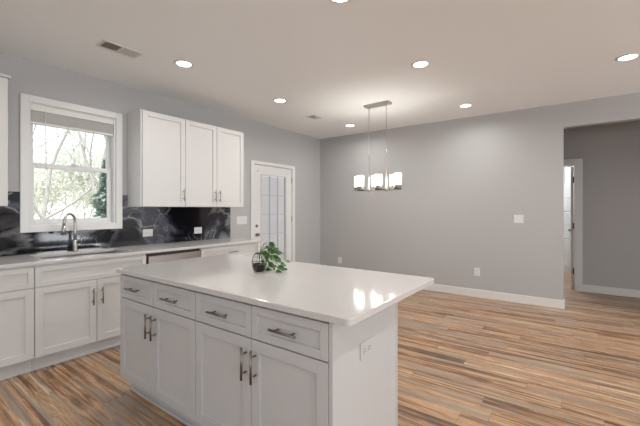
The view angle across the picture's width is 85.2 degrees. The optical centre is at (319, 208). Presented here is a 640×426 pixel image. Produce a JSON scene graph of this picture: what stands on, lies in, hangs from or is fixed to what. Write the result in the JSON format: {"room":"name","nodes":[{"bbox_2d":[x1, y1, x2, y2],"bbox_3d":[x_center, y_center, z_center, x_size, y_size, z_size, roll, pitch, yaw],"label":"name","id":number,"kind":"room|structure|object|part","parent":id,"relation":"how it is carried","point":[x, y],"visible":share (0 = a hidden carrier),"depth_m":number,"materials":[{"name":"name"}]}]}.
{"room":"kitchen","nodes":[
{"label":"kitchen","id":0,"kind":"room"},
{"bbox_2d":[0,52,319,264],"bbox_3d":[-1.678,-0.038,4.897,0.140,2.760,12.580,0,0,36],"label":"wall","id":1,"kind":"structure","parent":0,"point":[262,142],"depth_m":4.57,"materials":[{"name":"grey paint"}]},
{"bbox_2d":[0,73,10,205],"bbox_3d":[-2.886,-0.577,2.850,0.340,1.101,0.470,0,0,36],"label":"upper cabinet","id":2,"kind":"object","parent":1,"relation":"attached to","point":[4,78],"visible":1,"depth_m":2.92,"materials":[{"name":"grey paint"}]},
{"bbox_3d":[-2.770,-0.565,2.762,0.019,1.069,0.441,0,0,36],"label":"door","id":3,"kind":"part","parent":2,"relation":"part of","materials":[{"name":"grey paint"}]},
{"bbox_3d":[-2.886,-1.116,2.850,0.340,0.022,0.470,0,0,36],"label":"moulding","id":4,"kind":"part","parent":2,"relation":"part of","materials":[{"name":"grey paint"}]},
{"bbox_2d":[20,93,121,232],"bbox_3d":[-2.580,-0.430,3.647,0.148,1.305,0.907,0,0,36],"label":"window","id":5,"kind":"structure","parent":1,"relation":"in","point":[78,179],"depth_m":3.61,"materials":[{"name":"white paint"}]},
{"bbox_3d":[-2.621,-0.709,3.675,0.004,0.517,0.662,0,0,36],"label":"pane","id":6,"kind":"part","parent":5,"relation":"part of","materials":[{"name":"clear glass"}]},
{"bbox_3d":[-2.621,-0.709,3.675,0.026,0.601,0.746,0,0,36],"label":"sash","id":7,"kind":"part","parent":5,"relation":"part of","materials":[{"name":"white paint"}]},
{"bbox_3d":[-2.596,-0.152,3.658,0.004,0.505,0.662,0,0,36],"label":"pane","id":8,"kind":"part","parent":5,"relation":"part of","materials":[{"name":"clear glass"}]},
{"bbox_3d":[-2.596,-0.152,3.658,0.026,0.601,0.746,0,0,36],"label":"sash","id":9,"kind":"part","parent":5,"relation":"part of","materials":[{"name":"white paint"}]},
{"bbox_2d":[31,104,113,169],"bbox_3d":[-2.551,-0.692,3.624,0.073,0.628,0.738,0,0,36],"label":"window blind","id":10,"kind":"object","parent":5,"relation":"attached to","point":[45,116],"visible":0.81,"depth_m":3.58,"materials":[{"name":"white plastic"}]},
{"bbox_3d":[-2.559,-0.831,3.630,0.046,0.020,0.734,0,0,36],"label":"rail","id":11,"kind":"part","parent":10,"relation":"part of","materials":[{"name":"white"}]},
{"bbox_2d":[0,191,229,256],"bbox_3d":[-2.430,0.134,3.748,0.010,0.589,3.657,0,0,36],"label":"backsplash","id":12,"kind":"structure","parent":1,"relation":"attached to","point":[168,224],"depth_m":4.03,"materials":[{"name":"black stone"}]},
{"bbox_2d":[143,229,152,236],"bbox_3d":[-2.080,0.288,4.208,0.010,0.088,0.120,0,0,36],"label":"outlet","id":13,"kind":"object","parent":12,"relation":"attached to","point":[146,232],"visible":1,"depth_m":4.20,"materials":[{"name":"white plastic"}]},
{"bbox_2d":[194,227,201,233],"bbox_3d":[-1.669,0.292,4.766,0.010,0.088,0.120,0,0,36],"label":"outlet","id":14,"kind":"object","parent":12,"relation":"attached to","point":[197,230],"visible":1,"depth_m":4.76,"materials":[{"name":"white plastic"}]},
{"bbox_2d":[127,109,184,206],"bbox_3d":[-1.924,-0.566,4.136,0.365,1.079,0.538,0,0,36],"label":"upper cabinet","id":15,"kind":"object","parent":1,"relation":"attached to","point":[155,141],"visible":1,"depth_m":4.00,"materials":[{"name":"grey paint"}]},
{"bbox_2d":[185,119,243,206],"bbox_3d":[-1.490,-0.566,4.727,0.365,1.079,0.928,0,0,36],"label":"upper cabinet","id":16,"kind":"object","parent":1,"relation":"attached to","point":[214,156],"visible":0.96,"depth_m":4.60,"materials":[{"name":"grey paint"}]},
{"bbox_3d":[-1.520,-0.565,4.461,0.019,1.069,0.459,0,0,36],"label":"door","id":17,"kind":"part","parent":16,"relation":"part of","materials":[{"name":"grey paint"}]},
{"bbox_3d":[-1.245,-0.565,4.835,0.019,1.069,0.459,0,0,36],"label":"door","id":18,"kind":"part","parent":16,"relation":"part of","materials":[{"name":"grey paint"}]},
{"bbox_2d":[236,216,246,223],"bbox_3d":[-1.219,0.171,5.394,0.010,0.114,0.200,0,0,36],"label":"light switch","id":19,"kind":"object","parent":1,"relation":"attached to","point":[239,219],"visible":1,"depth_m":5.39,"materials":[{"name":"white plastic"}]},
{"bbox_2d":[250,160,294,261],"bbox_3d":[-0.825,0.280,6.008,0.197,2.125,1.078,0,0,36],"label":"door","id":20,"kind":"structure","parent":1,"relation":"in","point":[272,185],"depth_m":6.02,"materials":[{"name":"white paint"}]},
{"bbox_3d":[-0.812,0.255,6.009,0.004,1.625,0.593,0,0,36],"label":"glass pane","id":21,"kind":"part","parent":20,"relation":"part of","materials":[{"name":"white"}]},
{"bbox_2d":[0,0,639,138],"bbox_3d":[2.081,-1.468,2.131,9.474,0.100,12.580,0,0,36],"label":"ceiling","id":22,"kind":"structure","parent":0,"point":[329,60],"depth_m":3.11,"materials":[{"name":"white paint"}]},
{"bbox_2d":[95,39,143,58],"bbox_3d":[-1.773,-1.414,3.087,0.175,0.008,0.330,0,0,36],"label":"ceiling vent","id":23,"kind":"object","parent":22,"relation":"in","point":[108,45],"visible":1,"depth_m":3.08,"materials":[{"name":"white metal"}]},
{"bbox_2d":[174,60,193,67],"bbox_3d":[-1.327,-1.415,3.394,0.184,0.006,0.184,0,0,36],"label":"recessed light","id":24,"kind":"object","parent":22,"relation":"in","point":[182,63],"visible":1,"depth_m":3.38,"materials":[{"name":"white plastic"}]},
{"bbox_2d":[273,98,286,102],"bbox_3d":[-0.523,-1.415,4.545,0.184,0.006,0.184,0,0,36],"label":"recessed light","id":25,"kind":"object","parent":22,"relation":"in","point":[278,100],"visible":1,"depth_m":4.53,"materials":[{"name":"white plastic"}]},
{"bbox_2d":[306,115,320,119],"bbox_3d":[-0.091,-1.414,5.368,0.150,0.008,0.200,0,0,36],"label":"ceiling vent","id":26,"kind":"object","parent":22,"relation":"in","point":[314,117],"visible":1,"depth_m":5.36,"materials":[{"name":"white metal"}]},
{"bbox_2d":[329,0,349,3],"bbox_3d":[0.135,-1.415,2.309,0.184,0.006,0.184,0,0,36],"label":"recessed light","id":27,"kind":"object","parent":22,"relation":"in","point":[333,1],"visible":1,"depth_m":2.37,"materials":[{"name":"white plastic"}]},
{"bbox_2d":[353,100,401,191],"bbox_3d":[0.763,-0.823,4.695,0.766,1.190,0.242,0,0,36],"label":"chandelier","id":28,"kind":"object","parent":22,"relation":"hanging from","point":[395,180],"visible":1,"depth_m":4.61,"materials":[{"name":"white glass"}]},
{"bbox_3d":[0.536,-0.384,4.955,0.091,0.140,0.091,0,0,36],"label":"lamp shade","id":29,"kind":"part","parent":28,"relation":"part of","materials":[{"name":"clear glass"}]},
{"bbox_3d":[0.552,-0.384,4.757,0.091,0.140,0.091,0,0,36],"label":"lamp shade","id":30,"kind":"part","parent":28,"relation":"part of","materials":[{"name":"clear glass"}]},
{"bbox_3d":[0.671,-0.484,4.763,0.028,0.512,0.027,0,0,36],"label":"stem","id":31,"kind":"part","parent":28,"relation":"part of","materials":[{"name":"silver metal"}]},
{"bbox_3d":[0.755,-0.384,4.794,0.091,0.140,0.091,0,0,36],"label":"lamp shade","id":32,"kind":"part","parent":28,"relation":"part of","materials":[{"name":"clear glass"}]},
{"bbox_3d":[0.763,-0.258,4.695,0.720,0.018,0.150,0,0,36],"label":"frame","id":33,"kind":"part","parent":28,"relation":"part of","materials":[{"name":"silver metal"}]},
{"bbox_3d":[0.771,-0.384,4.596,0.091,0.140,0.091,0,0,36],"label":"lamp shade","id":34,"kind":"part","parent":28,"relation":"part of","materials":[{"name":"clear glass"}]},
{"bbox_3d":[0.880,-0.484,4.609,0.028,0.512,0.027,0,0,36],"label":"stem","id":35,"kind":"part","parent":28,"relation":"part of","materials":[{"name":"silver metal"}]},
{"bbox_3d":[0.975,-0.384,4.633,0.091,0.140,0.091,0,0,36],"label":"lamp shade","id":36,"kind":"part","parent":28,"relation":"part of","materials":[{"name":"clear glass"}]},
{"bbox_3d":[0.990,-0.384,4.435,0.091,0.140,0.091,0,0,36],"label":"lamp shade","id":37,"kind":"part","parent":28,"relation":"part of","materials":[{"name":"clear glass"}]},
{"bbox_2d":[411,60,429,67],"bbox_3d":[0.984,-1.415,3.405,0.184,0.006,0.184,0,0,36],"label":"recessed light","id":38,"kind":"object","parent":22,"relation":"in","point":[421,63],"visible":1,"depth_m":3.40,"materials":[{"name":"white plastic"}]},
{"bbox_2d":[458,103,472,107],"bbox_3d":[1.992,-1.415,4.764,0.184,0.006,0.184,0,0,36],"label":"recessed light","id":39,"kind":"object","parent":22,"relation":"in","point":[466,104],"visible":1,"depth_m":4.75,"materials":[{"name":"white plastic"}]},
{"bbox_2d":[615,53,639,61],"bbox_3d":[2.875,-1.415,3.249,0.184,0.006,0.184,0,0,36],"label":"recessed light","id":40,"kind":"object","parent":22,"relation":"in","point":[626,57],"visible":1,"depth_m":3.25,"materials":[{"name":"white plastic"}]},
{"bbox_2d":[0,272,639,425],"bbox_3d":[2.081,1.392,2.131,9.474,0.100,12.580,0,0,36],"label":"floor","id":41,"kind":"structure","parent":0,"point":[463,360],"depth_m":2.79,"materials":[{"name":"wood"}]},
{"bbox_2d":[0,266,33,379],"bbox_3d":[-2.700,0.900,2.825,0.669,0.884,0.460,0,0,36],"label":"base cabinet","id":42,"kind":"object","parent":41,"relation":"on","point":[16,283],"visible":0.99,"depth_m":2.76,"materials":[{"name":"grey paint"}]},
{"bbox_3d":[-2.470,0.559,2.656,0.019,0.165,0.455,0,0,36],"label":"drawer","id":43,"kind":"part","parent":42,"relation":"part of","materials":[{"name":"grey paint"}]},
{"bbox_2d":[31,254,145,370],"bbox_3d":[-2.291,0.900,3.380,0.669,0.884,0.915,0,0,36],"label":"base cabinet","id":44,"kind":"object","parent":41,"relation":"on","point":[77,303],"visible":0.78,"depth_m":3.09,"materials":[{"name":"grey paint"}]},
{"bbox_3d":[-2.197,0.932,3.027,0.019,0.571,0.453,0,0,36],"label":"door","id":45,"kind":"part","parent":44,"relation":"part of","materials":[{"name":"grey paint"}]},
{"bbox_3d":[-2.061,0.559,3.211,0.019,0.165,0.910,0,0,36],"label":"drawer","id":46,"kind":"part","parent":44,"relation":"part of","materials":[{"name":"grey paint"}]},
{"bbox_3d":[-2.060,0.797,3.163,0.040,0.150,0.012,0,0,36],"label":"handle","id":47,"kind":"part","parent":44,"relation":"part of","materials":[{"name":"brown metal"}]},
{"bbox_3d":[-2.015,0.797,3.224,0.040,0.150,0.012,0,0,36],"label":"handle","id":48,"kind":"part","parent":44,"relation":"part of","materials":[{"name":"brown metal"}]},
{"bbox_3d":[-1.926,0.932,3.395,0.019,0.571,0.453,0,0,36],"label":"door","id":49,"kind":"part","parent":44,"relation":"part of","materials":[{"name":"grey paint"}]},
{"bbox_2d":[0,238,259,268],"bbox_3d":[-2.174,0.443,3.563,0.643,0.030,3.662,0,0,36],"label":"countertop","id":50,"kind":"structure","parent":44,"relation":"on","point":[13,261],"depth_m":3.55,"materials":[{"name":"white stone"}]},
{"bbox_2d":[60,213,81,250],"bbox_3d":[-2.493,0.232,3.476,0.072,0.391,0.249,0,0,6],"label":"faucet","id":51,"kind":"object","parent":50,"relation":"on","point":[75,245],"visible":0.98,"depth_m":3.52,"materials":[{"name":"silver metal"}]},
{"bbox_3d":[-2.492,0.179,3.463,0.025,0.285,0.185,0,0,-2],"label":"spout","id":52,"kind":"part","parent":51,"relation":"part of","materials":[{"name":"silver metal"}]},
{"bbox_2d":[42,251,117,258],"bbox_3d":[-2.303,0.555,3.390,0.410,0.194,0.750,0,0,36],"label":"sink","id":53,"kind":"object","parent":50,"relation":"in","point":[108,251],"visible":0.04,"depth_m":3.52,"materials":[{"name":"silver metal"}]},
{"bbox_2d":[120,274,201,425],"bbox_3d":[-0.911,0.900,2.507,0.926,0.884,0.677,0,0,36],"label":"base cabinet","id":54,"kind":"object","parent":41,"relation":"on","point":[158,320],"visible":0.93,"depth_m":2.24,"materials":[{"name":"grey paint"}]},
{"bbox_3d":[-1.287,0.555,2.388,0.160,0.012,0.040,0,0,36],"label":"handle","id":55,"kind":"part","parent":54,"relation":"part of","materials":[{"name":"brown metal"}]},
{"bbox_3d":[-1.269,0.930,2.412,0.458,0.575,0.019,0,0,36],"label":"door","id":56,"kind":"part","parent":54,"relation":"part of","materials":[{"name":"grey paint"}]},
{"bbox_3d":[-1.269,0.556,2.412,0.458,0.159,0.019,0,0,36],"label":"drawer","id":57,"kind":"part","parent":54,"relation":"part of","materials":[{"name":"grey paint"}]},
{"bbox_3d":[-1.128,0.762,2.271,0.012,0.160,0.040,0,0,36],"label":"handle","id":58,"kind":"part","parent":54,"relation":"part of","materials":[{"name":"brown metal"}]},
{"bbox_3d":[-1.073,0.762,2.231,0.012,0.160,0.040,0,0,36],"label":"handle","id":59,"kind":"part","parent":54,"relation":"part of","materials":[{"name":"brown metal"}]},
{"bbox_3d":[-0.914,0.555,2.114,0.160,0.012,0.040,0,0,36],"label":"handle","id":60,"kind":"part","parent":54,"relation":"part of","materials":[{"name":"brown metal"}]},
{"bbox_3d":[-0.896,0.556,2.138,0.458,0.159,0.019,0,0,36],"label":"drawer","id":61,"kind":"part","parent":54,"relation":"part of","materials":[{"name":"grey paint"}]},
{"bbox_3d":[-0.896,0.930,2.138,0.458,0.575,0.019,0,0,36],"label":"door","id":62,"kind":"part","parent":54,"relation":"part of","materials":[{"name":"grey paint"}]},
{"bbox_2d":[145,248,199,263],"bbox_3d":[-1.830,0.904,4.013,0.603,0.875,0.634,0,0,36],"label":"dishwasher","id":63,"kind":"object","parent":41,"relation":"on","point":[158,257],"visible":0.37,"depth_m":3.80,"materials":[{"name":"silver plastic"}]},
{"bbox_2d":[198,242,257,256],"bbox_3d":[-1.364,0.900,4.640,0.669,0.884,0.913,0,0,36],"label":"base cabinet","id":64,"kind":"object","parent":41,"relation":"on","point":[247,249],"visible":0.15,"depth_m":4.48,"materials":[{"name":"grey paint"}]},
{"bbox_2d":[196,292,397,425],"bbox_3d":[-0.152,0.900,1.954,0.952,0.884,0.685,0,0,36],"label":"base cabinet","id":65,"kind":"object","parent":41,"relation":"on","point":[256,365],"visible":0.91,"depth_m":1.69,"materials":[{"name":"grey paint"}]},
{"bbox_3d":[-0.539,0.555,1.838,0.160,0.012,0.040,0,0,36],"label":"handle","id":66,"kind":"part","parent":65,"relation":"part of","materials":[{"name":"brown metal"}]},
{"bbox_3d":[-0.522,0.556,1.862,0.460,0.159,0.019,0,0,36],"label":"drawer","id":67,"kind":"part","parent":65,"relation":"part of","materials":[{"name":"grey paint"}]},
{"bbox_3d":[-0.522,0.930,1.862,0.460,0.575,0.019,0,0,36],"label":"door","id":68,"kind":"part","parent":65,"relation":"part of","materials":[{"name":"grey paint"}]},
{"bbox_3d":[-0.379,0.762,1.720,0.012,0.160,0.040,0,0,36],"label":"handle","id":69,"kind":"part","parent":65,"relation":"part of","materials":[{"name":"brown metal"}]},
{"bbox_3d":[-0.325,0.762,1.680,0.012,0.160,0.040,0,0,36],"label":"handle","id":70,"kind":"part","parent":65,"relation":"part of","materials":[{"name":"brown metal"}]},
{"bbox_2d":[116,254,433,326],"bbox_3d":[-0.387,0.443,2.341,1.988,0.030,1.010,0,0,36],"label":"countertop","id":71,"kind":"structure","parent":65,"relation":"on","point":[342,296],"depth_m":1.97,"materials":[{"name":"white stone"}]},
{"bbox_2d":[251,252,266,271],"bbox_3d":[-0.418,0.364,2.393,0.108,0.125,0.108,0,0,36],"label":"glass jar","id":72,"kind":"object","parent":71,"relation":"on","point":[257,265],"visible":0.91,"depth_m":2.36,"materials":[{"name":"clear"}]},
{"bbox_2d":[256,242,289,272],"bbox_3d":[-0.321,0.323,2.382,0.236,0.198,0.146,0,0,22],"label":"pothos plant","id":73,"kind":"object","parent":71,"relation":"on","point":[267,255],"visible":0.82,"depth_m":2.36,"materials":[{"name":"green plant"}]},
{"bbox_3d":[-0.165,0.555,1.562,0.160,0.012,0.040,0,0,36],"label":"handle","id":74,"kind":"part","parent":65,"relation":"part of","materials":[{"name":"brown metal"}]},
{"bbox_3d":[-0.147,0.556,1.586,0.460,0.159,0.019,0,0,36],"label":"drawer","id":75,"kind":"part","parent":65,"relation":"part of","materials":[{"name":"grey paint"}]},
{"bbox_3d":[-0.147,0.930,1.586,0.460,0.575,0.019,0,0,36],"label":"door","id":76,"kind":"part","parent":65,"relation":"part of","materials":[{"name":"grey paint"}]},
{"bbox_3d":[0.229,0.900,1.688,0.018,0.884,0.622,0,0,36],"label":"panel","id":77,"kind":"part","parent":65,"relation":"part of","materials":[{"name":"grey paint"}]},
{"bbox_2d":[360,336,372,360],"bbox_3d":[0.225,0.664,1.659,0.010,0.078,0.124,0,0,36],"label":"outlet","id":78,"kind":"object","parent":65,"relation":"attached to","point":[366,347],"visible":1,"depth_m":1.65,"materials":[{"name":"white plastic"}]},
{"bbox_3d":[0.420,0.900,1.945,0.021,0.884,0.020,0,0,36],"label":"corner trim","id":79,"kind":"part","parent":65,"relation":"part of","materials":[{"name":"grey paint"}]},
{"bbox_2d":[320,92,639,299],"bbox_3d":[3.738,-0.038,4.392,9.184,2.760,0.120,0,0,36],"label":"wall","id":80,"kind":"structure","parent":0,"point":[464,181],"depth_m":5.45,"materials":[{"name":"grey paint"}]},
{"bbox_2d":[474,268,479,275],"bbox_3d":[2.394,0.956,5.301,0.080,0.120,0.010,0,0,36],"label":"outlet","id":81,"kind":"object","parent":80,"relation":"attached to","point":[476,270],"visible":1,"depth_m":5.30,"materials":[{"name":"white plastic"}]},
{"bbox_2d":[422,284,562,308],"bbox_3d":[1.630,1.283,5.860,4.047,0.118,0.014,0,0,36],"label":"baseboard","id":82,"kind":"structure","parent":80,"relation":"attached to","point":[538,301],"depth_m":5.12,"materials":[{"name":"white paint"}]},
{"bbox_2d":[514,215,523,222],"bbox_3d":[2.840,0.142,4.972,0.118,0.118,0.010,0,0,36],"label":"light switch","id":83,"kind":"object","parent":80,"relation":"attached to","point":[517,218],"visible":1,"depth_m":4.97,"materials":[{"name":"white plastic"}]},
{"bbox_2d":[564,166,573,266],"bbox_3d":[5.268,-0.038,7.496,3.400,2.760,0.120,0,0,36],"label":"wall","id":84,"kind":"structure","parent":0,"point":[567,170],"depth_m":7.42,"materials":[{"name":"white paint"}]},
{"bbox_2d":[564,185,570,265],"bbox_3d":[5.226,0.349,7.440,3.160,1.725,0.020,0,0,36],"label":"door","id":85,"kind":"structure","parent":84,"relation":"attached to","point":[567,188],"depth_m":7.40,"materials":[{"name":"white wood"}]},
{"bbox_2d":[564,266,570,271],"bbox_3d":[5.228,1.283,7.442,3.160,0.118,0.014,0,0,36],"label":"baseboard","id":86,"kind":"structure","parent":84,"relation":"attached to","point":[566,268],"depth_m":7.41,"materials":[{"name":"white paint"}]},
{"bbox_2d":[564,120,639,289],"bbox_3d":[4.566,-0.038,5.517,9.184,2.760,0.120,0,0,36],"label":"wall","id":87,"kind":"structure","parent":0,"point":[610,153],"depth_m":5.45,"materials":[{"name":"grey paint"}]},
{"bbox_2d":[564,158,582,291],"bbox_3d":[4.130,0.255,6.324,1.016,2.175,0.938,0,0,36],"label":"door frame","id":88,"kind":"structure","parent":87,"relation":"in","point":[576,229],"depth_m":5.69,"materials":[{"name":"white paint"}]},
{"bbox_2d":[583,284,639,297],"bbox_3d":[6.247,1.283,4.197,4.913,0.118,0.014,0,0,36],"label":"baseboard","id":89,"kind":"structure","parent":87,"relation":"attached to","point":[586,288],"depth_m":5.43,"materials":[{"name":"white paint"}]}
]}

